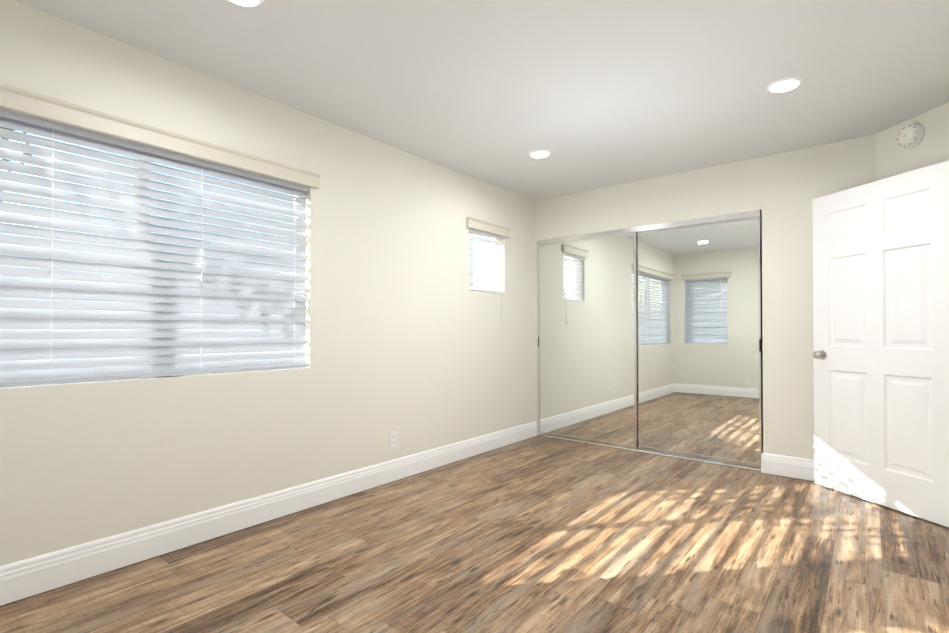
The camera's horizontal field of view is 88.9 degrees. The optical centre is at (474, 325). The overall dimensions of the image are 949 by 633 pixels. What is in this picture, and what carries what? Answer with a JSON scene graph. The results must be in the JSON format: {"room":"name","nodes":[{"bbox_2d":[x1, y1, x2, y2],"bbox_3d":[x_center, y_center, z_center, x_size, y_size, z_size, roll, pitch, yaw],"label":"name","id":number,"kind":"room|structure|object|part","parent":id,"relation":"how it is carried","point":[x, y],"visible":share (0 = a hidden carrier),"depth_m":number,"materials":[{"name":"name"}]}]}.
{"room":"empty bedroom","nodes":[
{"label":"empty bedroom","id":0,"kind":"room"},
{"bbox_2d":[0,0,534,565],"bbox_3d":[-0.613,-0.086,3.631,0.160,2.440,5.620,-1,-1,39],"label":"wall","id":1,"kind":"structure","parent":0,"point":[414,342],"depth_m":2.95,"materials":[{"name":"beige paint"}]},
{"bbox_2d":[0,129,309,388],"bbox_3d":[-1.623,-0.319,2.376,0.135,1.160,1.735,-1,-1,39],"label":"window","id":2,"kind":"structure","parent":1,"relation":"in","point":[73,383],"depth_m":2.38,"materials":[{"name":"white plastic"}]},
{"bbox_2d":[0,83,320,386],"bbox_3d":[-1.580,-0.349,2.341,0.110,1.200,1.825,-1,-1,39],"label":"window blind","id":3,"kind":"object","parent":2,"relation":"attached to","point":[95,324],"visible":1,"depth_m":2.32,"materials":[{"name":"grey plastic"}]},
{"bbox_2d":[390,430,397,447],"bbox_3d":[-0.586,0.828,3.522,0.008,0.114,0.070,-1,-1,39],"label":"electrical outlet","id":4,"kind":"object","parent":1,"relation":"attached to","point":[393,438],"visible":1,"depth_m":3.52,"materials":[{"name":"white plastic"}]},
{"bbox_2d":[0,421,813,606],"bbox_3d":[0.399,1.042,2.289,3.090,0.156,4.520,-1,-1,39],"label":"baseboard","id":5,"kind":"structure","parent":1,"relation":"attached to","point":[31,577],"depth_m":2.61,"materials":[{"name":"white paint"}]},
{"bbox_2d":[469,234,499,293],"bbox_3d":[0.067,-0.587,4.450,0.135,0.580,0.520,-1,-1,39],"label":"window","id":6,"kind":"structure","parent":1,"relation":"in","point":[491,267],"depth_m":4.64,"materials":[{"name":"white plastic"}]},
{"bbox_2d":[466,217,510,322],"bbox_3d":[0.110,-0.475,4.413,0.110,0.905,0.610,-1,-1,39],"label":"window blind","id":7,"kind":"object","parent":6,"relation":"attached to","point":[482,228],"visible":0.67,"depth_m":4.41,"materials":[{"name":"white plastic"}]},
{"bbox_2d":[0,436,948,632],"bbox_3d":[1.095,1.179,2.223,4.570,0.120,5.620,-1,-1,39],"label":"floor","id":8,"kind":"structure","parent":0,"point":[537,534],"depth_m":2.27,"materials":[{"name":"brown wood"}]},
{"bbox_2d":[14,0,948,200],"bbox_3d":[1.095,-1.380,2.251,4.570,0.120,5.620,-1,-1,39],"label":"ceiling","id":9,"kind":"structure","parent":0,"point":[589,95],"depth_m":2.49,"materials":[{"name":"paint"}]},
{"bbox_2d":[228,0,263,6],"bbox_3d":[-0.930,-1.320,1.928,0.170,0.008,0.170,0,-1,36],"label":"recessed light","id":10,"kind":"object","parent":9,"relation":"in","point":[245,3],"depth_m":1.97,"materials":[{"name":"white paint"}]},
{"bbox_2d":[529,150,550,157],"bbox_3d":[0.499,-1.301,3.678,0.170,0.008,0.170,0,-1,36],"label":"recessed light","id":11,"kind":"object","parent":9,"relation":"in","point":[536,153],"depth_m":3.65,"materials":[{"name":"white paint"}]},
{"bbox_2d":[767,77,802,92],"bbox_3d":[1.698,-1.312,2.648,0.170,0.008,0.170,0,-1,36],"label":"recessed light","id":12,"kind":"object","parent":9,"relation":"in","point":[785,84],"depth_m":2.63,"materials":[{"name":"white paint"}]},
{"bbox_2d":[535,134,874,459],"bbox_3d":[1.677,-0.079,4.279,2.890,2.440,0.160,-1,-1,39],"label":"wall","id":13,"kind":"structure","parent":0,"point":[780,191],"depth_m":3.68,"materials":[{"name":"beige paint"}]},
{"bbox_2d":[537,210,760,471],"bbox_3d":[1.455,0.128,4.412,2.025,2.030,0.081,-1,-1,39],"label":"mirrored closet doors","id":14,"kind":"structure","parent":13,"relation":"in","point":[649,339],"depth_m":4.29,"materials":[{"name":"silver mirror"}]},
{"bbox_2d":[760,211,762,452],"bbox_3d":[2.244,0.121,3.768,0.012,2.030,0.090,-1,-1,39],"label":"trim","id":15,"kind":"structure","parent":13,"relation":"attached to","point":[761,332],"depth_m":3.73,"materials":[{"name":"beige paint"}]},
{"bbox_2d":[812,160,948,526],"bbox_3d":[2.541,0.105,3.053,0.164,2.026,0.864,0,-1,-14],"label":"door","id":16,"kind":"structure","parent":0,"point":[881,327],"depth_m":2.99,"materials":[{"name":"white paint"}]},
{"bbox_3d":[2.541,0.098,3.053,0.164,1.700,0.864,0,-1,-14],"label":"knob","id":17,"kind":"part","parent":16,"relation":"part of","materials":[{"name":"silver metal"}]},
{"bbox_2d":[875,102,948,180],"bbox_3d":[2.884,-0.092,3.061,0.520,2.440,0.520,-1,-1,39],"label":"wall","id":18,"kind":"structure","parent":0,"point":[893,157],"depth_m":3.04,"materials":[{"name":"beige paint"}]},
{"bbox_2d":[897,123,924,148],"bbox_3d":[2.748,-1.197,3.059,0.047,0.152,0.152,0,-1,-6],"label":"smoke detector","id":19,"kind":"object","parent":18,"relation":"attached to","point":[910,136],"visible":1,"depth_m":3.03,"materials":[{"name":"white plastic"}]},
{"label":"outside","id":20,"kind":"structure","parent":0,"visible":0},
{"bbox_3d":[-2.218,1.260,0.370,24.000,0.080,26.000,-1,-1,39],"label":"ground","id":21,"kind":"structure","parent":20,"visible":0},
{"bbox_2d":[0,127,31,201],"bbox_3d":[-3.728,-0.810,2.110,3.742,4.096,3.346,-1,-1,39],"label":"foliage","id":22,"kind":"object","parent":21,"relation":"on","point":[8,139],"depth_m":4.26,"materials":[{"name":"green plant"}]}
]}

